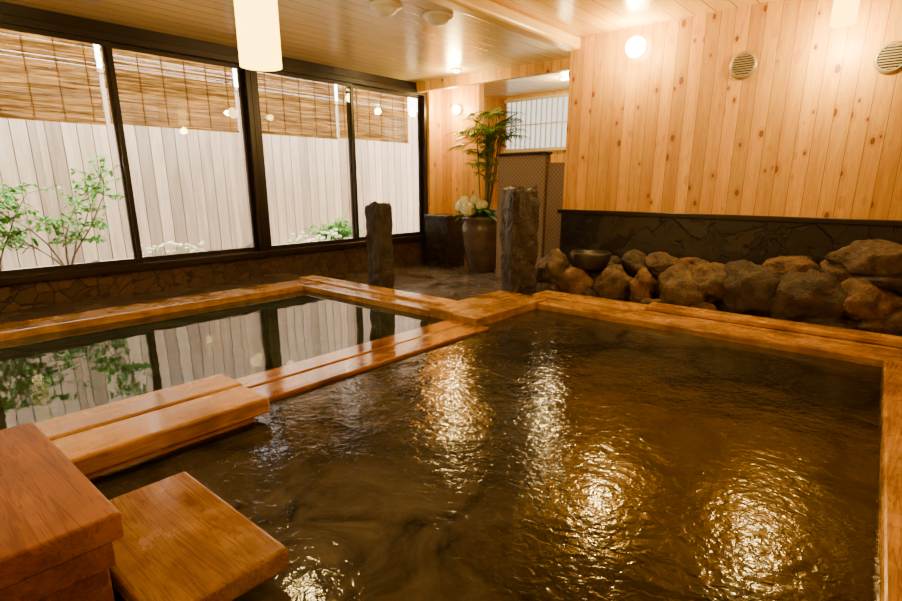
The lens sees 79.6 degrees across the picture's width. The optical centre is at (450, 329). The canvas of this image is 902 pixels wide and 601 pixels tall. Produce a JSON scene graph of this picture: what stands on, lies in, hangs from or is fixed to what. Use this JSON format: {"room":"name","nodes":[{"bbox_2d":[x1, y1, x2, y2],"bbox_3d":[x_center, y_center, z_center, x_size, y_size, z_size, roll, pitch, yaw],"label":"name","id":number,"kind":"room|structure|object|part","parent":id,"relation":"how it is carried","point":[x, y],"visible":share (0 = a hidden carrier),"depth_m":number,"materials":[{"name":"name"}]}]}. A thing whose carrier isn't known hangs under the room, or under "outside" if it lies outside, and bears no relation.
{"room":"spa","nodes":[
{"label":"spa","id":0,"kind":"room"},
{"bbox_2d":[109,472,289,600],"bbox_3d":[-0.848,1.031,1.765,0.680,0.870,0.375,13,20,39],"label":"step","id":1,"kind":"structure","parent":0,"point":[181,541],"depth_m":1.57,"materials":[{"name":"brown wood"}]},
{"bbox_2d":[0,263,629,323],"bbox_3d":[0.407,0.700,3.451,8.700,0.950,11.300,13,20,39],"label":"floor","id":2,"kind":"structure","parent":0,"point":[457,283],"depth_m":6.46,"materials":[{"name":"stone"}]},
{"bbox_2d":[0,422,123,600],"bbox_3d":[-1.400,0.975,1.453,0.820,1.060,0.810,13,20,39],"label":"wooden block","id":3,"kind":"object","parent":2,"relation":"on","point":[58,531],"visible":1,"depth_m":1.34,"materials":[{"name":"brown wood"}]},
{"bbox_2d":[0,240,426,311],"bbox_3d":[-3.400,-0.103,5.680,0.150,1.040,9.900,13,20,39],"label":"stone wall","id":4,"kind":"structure","parent":2,"relation":"on","point":[335,263],"depth_m":6.08,"materials":[{"name":"brown stone"}]},
{"bbox_2d":[0,290,444,429],"bbox_3d":[-2.031,0.487,4.034,2.400,0.758,3.950,13,20,39],"label":"water","id":5,"kind":"object","parent":2,"relation":"in","point":[46,376],"visible":0.33,"depth_m":3.92,"materials":[{"name":"liquid"}]},
{"bbox_2d":[0,275,455,340],"bbox_3d":[-2.200,0.111,4.309,2.270,0.340,4.280,13,20,39],"label":"rim","id":6,"kind":"object","parent":2,"relation":"on","point":[416,303],"visible":0.42,"depth_m":5.15,"materials":[{"name":"brown wood"}]},
{"bbox_2d":[34,291,545,479],"bbox_3d":[-0.748,0.300,3.524,0.698,0.385,5.010,11,18,34],"label":"divider","id":7,"kind":"object","parent":2,"relation":"on","point":[106,438],"visible":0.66,"depth_m":2.65,"materials":[{"name":"brown wood"}]},
{"bbox_2d":[365,201,394,288],"bbox_3d":[-0.762,-0.871,5.977,0.305,1.088,0.306,13,20,39],"label":"stone pillar","id":8,"kind":"structure","parent":2,"relation":"on","point":[379,223],"depth_m":5.85,"materials":[{"name":"grey stone"}]},
{"bbox_2d":[424,213,463,267],"bbox_3d":[-0.089,-1.423,8.576,0.480,0.800,0.460,13,20,39],"label":"planter","id":9,"kind":"object","parent":2,"relation":"on","point":[445,249],"visible":0.81,"depth_m":8.42,"materials":[{"name":"black stone"}]},
{"bbox_2d":[89,309,881,600],"bbox_3d":[0.380,0.866,2.631,3.050,0.758,4.900,13,20,39],"label":"water","id":10,"kind":"object","parent":2,"relation":"in","point":[538,454],"visible":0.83,"depth_m":2.23,"materials":[{"name":"brown liquid"}]},
{"bbox_2d":[447,107,528,271],"bbox_3d":[0.483,-1.939,7.654,1.082,2.276,1.201,-14,21,-42],"label":"potted palm","id":11,"kind":"object","parent":2,"relation":"on","point":[479,225],"visible":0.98,"depth_m":7.71,"materials":[{"name":"plant"}]},
{"bbox_2d":[499,185,539,295],"bbox_3d":[0.707,-0.866,5.641,0.331,1.253,0.328,-3,15,-11],"label":"stone pillar","id":12,"kind":"structure","parent":2,"relation":"on","point":[520,206],"depth_m":5.51,"materials":[{"name":"grey stone"}]},
{"bbox_2d":[496,151,552,281],"bbox_3d":[0.937,-1.494,7.205,0.780,1.650,0.145,13,20,39],"label":"panel","id":13,"kind":"object","parent":2,"relation":"on","point":[526,171],"depth_m":7.01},
{"bbox_3d":[0.937,-2.276,6.994,0.780,0.030,0.145,13,20,39],"label":"cap","id":14,"kind":"part","parent":13,"relation":"part of","materials":[{"name":"black wood"}]},
{"bbox_2d":[543,162,564,282],"bbox_3d":[1.449,-1.318,6.804,0.560,1.520,0.080,13,20,39],"label":"wall","id":15,"kind":"structure","parent":2,"relation":"on","point":[556,170],"depth_m":6.82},
{"bbox_2d":[532,290,901,600],"bbox_3d":[-0.347,0.382,3.253,6.300,0.368,5.650,13,20,39],"label":"rim","id":16,"kind":"object","parent":2,"relation":"on","point":[884,351],"visible":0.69,"depth_m":3.84,"materials":[{"name":"brown wood"}]},
{"bbox_2d":[535,239,901,335],"bbox_3d":[2.664,-0.388,4.609,4.439,0.840,0.521,13,20,39],"label":"rock pile","id":17,"kind":"object","parent":2,"relation":"on","point":[858,285],"visible":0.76,"depth_m":4.46,"materials":[{"name":"brown stone"}]},
{"bbox_2d":[570,249,611,270],"bbox_3d":[1.462,-0.735,5.678,0.430,0.180,0.430,13,20,39],"label":"stone basin","id":18,"kind":"object","parent":17,"relation":"on","point":[585,259],"visible":0.9,"depth_m":5.52,"materials":[{"name":"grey stone"}]},
{"bbox_2d":[0,0,774,98],"bbox_3d":[0.369,-2.277,2.682,9.000,0.100,11.500,13,20,39],"label":"ceiling","id":19,"kind":"structure","parent":0,"point":[346,34],"depth_m":5.19,"materials":[{"name":"beige wood"}]},
{"bbox_2d":[234,0,281,70],"bbox_3d":[-0.993,-1.790,2.717,0.216,0.860,0.216,13,20,39],"label":"pendant lamp","id":20,"kind":"object","parent":19,"relation":"hanging from","point":[257,21],"visible":1,"depth_m":2.72,"materials":[{"name":"paper"}]},
{"bbox_2d":[368,0,401,16],"bbox_3d":[-0.551,-2.684,4.543,0.280,0.085,0.280,13,20,39],"label":"ceiling detector","id":21,"kind":"object","parent":19,"relation":"attached to","point":[383,8],"visible":1,"depth_m":4.47,"materials":[{"name":"white plastic"}]},
{"bbox_2d":[422,10,452,26],"bbox_3d":[-0.118,-2.759,4.821,0.280,0.085,0.280,13,20,39],"label":"ceiling detector","id":22,"kind":"object","parent":19,"relation":"attached to","point":[437,18],"visible":1,"depth_m":4.75,"materials":[{"name":"white plastic"}]},
{"bbox_2d":[451,68,461,72],"bbox_3d":[0.070,-3.395,7.094,0.140,0.040,0.140,13,20,39],"label":"recessed light","id":23,"kind":"object","parent":19,"relation":"in","point":[455,70],"visible":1,"depth_m":7.06,"materials":[{"name":"metal"}]},
{"bbox_2d":[428,0,580,50],"bbox_3d":[-1.500,-2.109,2.482,0.160,0.120,8.500,13,20,39],"label":"ceiling beam","id":24,"kind":"structure","parent":19,"relation":"attached to","point":[489,11],"depth_m":4.70,"materials":[{"name":"brown wood"}]},
{"bbox_2d":[830,0,859,27],"bbox_3d":[2.873,-2.392,3.928,0.165,0.312,0.165,13,20,39],"label":"pendant lamp","id":25,"kind":"object","parent":19,"relation":"hanging from","point":[844,12],"visible":1,"depth_m":3.90,"materials":[{"name":"paper"}]},
{"bbox_3d":[-2.945,-3.033,5.714,0.180,0.040,7.300,13,20,39],"label":"blind rail","id":26,"kind":"object","parent":19,"relation":"attached to","visible":0},
{"bbox_2d":[0,29,106,124],"bbox_3d":[-3.931,-2.325,4.816,0.030,0.840,1.420,13,20,39],"label":"bamboo blind","id":27,"kind":"object","parent":26,"relation":"hanging from","point":[33,44],"visible":0.9,"depth_m":5.03,"materials":[{"name":"brown wood"}]},
{"bbox_2d":[99,45,239,132],"bbox_3d":[-2.990,-2.619,5.866,0.030,0.820,1.380,13,20,39],"label":"bamboo blind","id":28,"kind":"object","parent":26,"relation":"hanging from","point":[172,91],"visible":0.86,"depth_m":5.85,"materials":[{"name":"brown wood"}]},
{"bbox_2d":[257,71,337,139],"bbox_3d":[-2.043,-2.909,6.925,0.030,0.810,1.400,13,20,39],"label":"bamboo blind","id":29,"kind":"object","parent":26,"relation":"hanging from","point":[296,90],"visible":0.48,"depth_m":6.98,"materials":[{"name":"brown wood"}]},
{"bbox_2d":[337,85,408,142],"bbox_3d":[-1.115,-3.199,7.960,0.030,0.790,1.360,13,20,39],"label":"bamboo blind","id":30,"kind":"object","parent":26,"relation":"hanging from","point":[400,136],"visible":0.8,"depth_m":7.98,"materials":[{"name":"brown wood"}]},
{"bbox_2d":[442,84,483,263],"bbox_3d":[0.178,-2.430,8.640,0.740,2.710,0.120,13,20,39],"label":"wall","id":31,"kind":"structure","parent":0,"point":[456,183],"depth_m":8.49,"materials":[{"name":"beige wood"}]},
{"bbox_2d":[452,105,461,113],"bbox_3d":[0.085,-3.376,8.289,0.130,0.130,0.141,13,20,39],"label":"wall lamp","id":32,"kind":"object","parent":31,"relation":"attached to","point":[456,109],"depth_m":8.25,"materials":[{"name":"white glass"}]},
{"bbox_2d":[433,90,496,213],"bbox_3d":[-2.910,-1.366,5.928,0.150,3.350,11.400,13,20,39],"label":"wall","id":33,"kind":"structure","parent":0,"point":[490,104],"depth_m":8.75,"materials":[{"name":"brown wood"}]},
{"bbox_2d":[0,13,265,276],"bbox_3d":[-3.252,-1.738,5.346,0.140,2.150,2.850,13,20,39],"label":"window","id":34,"kind":"structure","parent":33,"relation":"in","point":[4,18],"depth_m":5.44,"materials":[{"name":"brown metal"}]},
{"bbox_3d":[-3.664,-1.568,4.850,0.030,2.080,1.400,13,20,39],"label":"sash","id":35,"kind":"part","parent":34,"relation":"part of","materials":[{"name":"black metal"}]},
{"bbox_3d":[-3.664,-1.572,4.849,0.006,1.990,1.316,13,20,39],"label":"glass","id":36,"kind":"part","parent":34,"relation":"part of","materials":[{"name":"clear glass"}]},
{"bbox_2d":[122,157,127,166],"bbox_3d":[-3.210,-1.654,5.324,0.030,0.100,0.040,13,20,39],"label":"latch","id":37,"kind":"object","parent":34,"relation":"attached to","point":[124,159],"visible":1,"depth_m":5.31,"materials":[{"name":"brown metal"}]},
{"bbox_3d":[-2.829,-1.839,5.857,0.030,2.080,1.390,13,20,39],"label":"sash","id":38,"kind":"part","parent":34,"relation":"part of","materials":[{"name":"black metal"}]},
{"bbox_2d":[0,251,266,285],"bbox_3d":[-3.240,-0.663,5.626,0.170,0.070,2.850,13,20,39],"label":"frame","id":39,"kind":"object","parent":33,"relation":"attached to","point":[28,278],"visible":0.79,"depth_m":5.46,"materials":[{"name":"black wood"}]},
{"bbox_2d":[0,1,416,88],"bbox_3d":[-2.747,-2.953,5.552,0.030,0.090,7.250,13,20,39],"label":"trim","id":40,"kind":"structure","parent":33,"relation":"attached to","point":[5,8],"depth_m":5.37,"materials":[{"name":"brown metal"}]},
{"bbox_2d":[250,65,427,250],"bbox_3d":[-1.370,-2.306,7.451,0.140,2.150,2.909,13,20,39],"label":"window","id":41,"kind":"structure","parent":33,"relation":"in","point":[355,81],"depth_m":7.34,"materials":[{"name":"brown metal"}]},
{"bbox_3d":[-1.788,-2.134,6.948,0.030,2.080,1.439,13,20,39],"label":"sash","id":42,"kind":"part","parent":41,"relation":"part of","materials":[{"name":"black metal"}]},
{"bbox_3d":[-0.934,-2.411,7.977,0.030,2.080,1.410,13,20,39],"label":"sash","id":43,"kind":"part","parent":41,"relation":"part of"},
{"bbox_2d":[267,235,425,256],"bbox_3d":[-1.358,-1.232,7.731,0.170,0.070,2.909,13,20,39],"label":"frame","id":44,"kind":"object","parent":33,"relation":"attached to","point":[287,251],"visible":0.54,"depth_m":7.32,"materials":[{"name":"black wood"}]},
{"bbox_2d":[427,91,433,213],"bbox_3d":[-0.330,-2.485,8.539,0.080,2.550,0.090,13,20,39],"label":"trim","id":45,"kind":"structure","parent":33,"relation":"attached to","point":[430,128],"depth_m":8.43,"materials":[{"name":"brown wood"}]},
{"bbox_2d":[417,57,570,92],"bbox_3d":[0.631,-3.362,7.142,3.000,0.130,0.090,13,20,39],"label":"trim header","id":46,"kind":"object","parent":33,"relation":"attached to","point":[559,65],"visible":0.64,"depth_m":7.11,"materials":[{"name":"brown wood"}]},
{"bbox_2d":[460,215,496,271],"bbox_3d":[0.466,-1.293,8.073,0.660,0.810,0.660,13,20,39],"label":"pot","id":47,"kind":"object","parent":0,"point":[479,232],"depth_m":7.82,"materials":[{"name":"brown ceramic"}]},
{"bbox_2d":[494,90,568,214],"bbox_3d":[2.617,-2.068,8.527,4.700,3.350,0.100,13,20,39],"label":"wall","id":48,"kind":"structure","parent":0,"point":[558,155],"depth_m":9.32,"materials":[{"name":"beige wood"}]},
{"bbox_2d":[503,93,568,152],"bbox_3d":[1.927,-3.342,8.663,2.610,0.860,0.040,13,20,39],"label":"lattice","id":49,"kind":"object","parent":48,"relation":"attached to","point":[563,95],"visible":0.42,"depth_m":9.04,"materials":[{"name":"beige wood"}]},
{"bbox_2d":[507,97,567,148],"bbox_3d":[1.945,-3.348,8.683,2.550,0.780,0.015,13,20,39],"label":"paper","id":50,"kind":"object","parent":49,"relation":"attached to","point":[560,98],"visible":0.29,"depth_m":9.04,"materials":[{"name":"white paper"}]},
{"bbox_2d":[560,213,901,297],"bbox_3d":[3.447,-0.360,4.435,5.700,0.985,0.170,13,20,39],"label":"stone wall","id":51,"kind":"structure","parent":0,"point":[710,240],"depth_m":5.07,"materials":[{"name":"black stone"}]},
{"bbox_2d":[563,0,901,219],"bbox_3d":[3.454,-1.712,4.079,5.700,1.720,0.150,13,20,39],"label":"wall","id":52,"kind":"structure","parent":0,"point":[815,130],"depth_m":4.73,"materials":[{"name":"wood"}]},
{"bbox_2d":[564,70,569,79],"bbox_3d":[1.256,-2.717,5.772,0.105,0.110,0.110,13,20,39],"label":"wall lamp","id":53,"kind":"object","parent":52,"relation":"attached to","point":[567,73],"visible":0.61,"depth_m":5.75,"materials":[{"name":"glass"}]},
{"bbox_2d":[625,36,645,57],"bbox_3d":[1.746,-2.675,5.114,0.184,0.184,0.187,13,20,39],"label":"wall lamp","id":54,"kind":"object","parent":52,"relation":"attached to","point":[635,46],"visible":1,"depth_m":5.05,"materials":[{"name":"glass"}]},
{"bbox_2d":[557,209,901,226],"bbox_3d":[3.424,-0.857,4.298,5.730,0.045,0.225,13,20,39],"label":"trim","id":55,"kind":"structure","parent":52,"relation":"attached to","point":[875,222],"depth_m":4.82,"materials":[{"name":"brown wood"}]},
{"bbox_2d":[729,51,757,79],"bbox_3d":[2.510,-2.275,4.649,0.224,0.224,0.026,13,20,39],"label":"air vent","id":56,"kind":"object","parent":52,"relation":"in","point":[744,64],"visible":1,"depth_m":4.64,"materials":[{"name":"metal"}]},
{"bbox_2d":[873,41,901,73],"bbox_3d":[3.283,-2.029,4.026,0.224,0.224,0.026,13,20,39],"label":"air vent","id":57,"kind":"object","parent":52,"relation":"in","point":[888,59],"visible":1,"depth_m":4.03,"materials":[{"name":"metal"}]},
{"label":"outside","id":58,"kind":"structure","parent":0,"visible":0},
{"bbox_2d":[2,238,347,270],"bbox_3d":[-4.298,-1.349,8.951,5.740,0.140,16.000,13,20,39],"label":"ground","id":59,"kind":"structure","parent":58,"point":[344,238],"depth_m":6.77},
{"bbox_2d":[0,180,64,270],"bbox_3d":[-4.676,-0.968,5.353,0.601,1.011,1.629,13,20,39],"label":"shrub","id":60,"kind":"object","parent":59,"relation":"on","point":[10,190],"visible":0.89,"depth_m":5.55,"materials":[{"name":"green plant"}]},
{"bbox_2d":[0,154,123,264],"bbox_3d":[-4.300,-1.233,5.794,0.781,1.293,1.720,13,20,39],"label":"shrub","id":61,"kind":"object","parent":59,"relation":"on","point":[95,190],"visible":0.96,"depth_m":5.93,"materials":[{"name":"green plant"}]},
{"bbox_2d":[0,59,418,269],"bbox_3d":[-3.509,-2.342,7.894,0.170,2.330,15.878,13,20,39],"label":"fence","id":62,"kind":"object","parent":59,"relation":"on","point":[189,186],"visible":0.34,"depth_m":7.65,"materials":[{"name":"white wood"}]},
{"bbox_2d":[129,228,341,258],"bbox_3d":[-2.631,-1.086,7.100,0.407,0.318,2.961,13,20,39],"label":"flowers","id":63,"kind":"object","parent":59,"relation":"on","point":[187,246],"visible":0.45,"depth_m":6.50,"materials":[{"name":"white plant"}]},
{"bbox_2d":[303,212,363,240],"bbox_3d":[-1.847,-1.610,8.646,1.113,0.536,0.484,-14,20,-41],"label":"shrub","id":64,"kind":"object","parent":59,"relation":"on","point":[336,224],"visible":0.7,"depth_m":8.59,"materials":[{"name":"green plant"}]}
]}

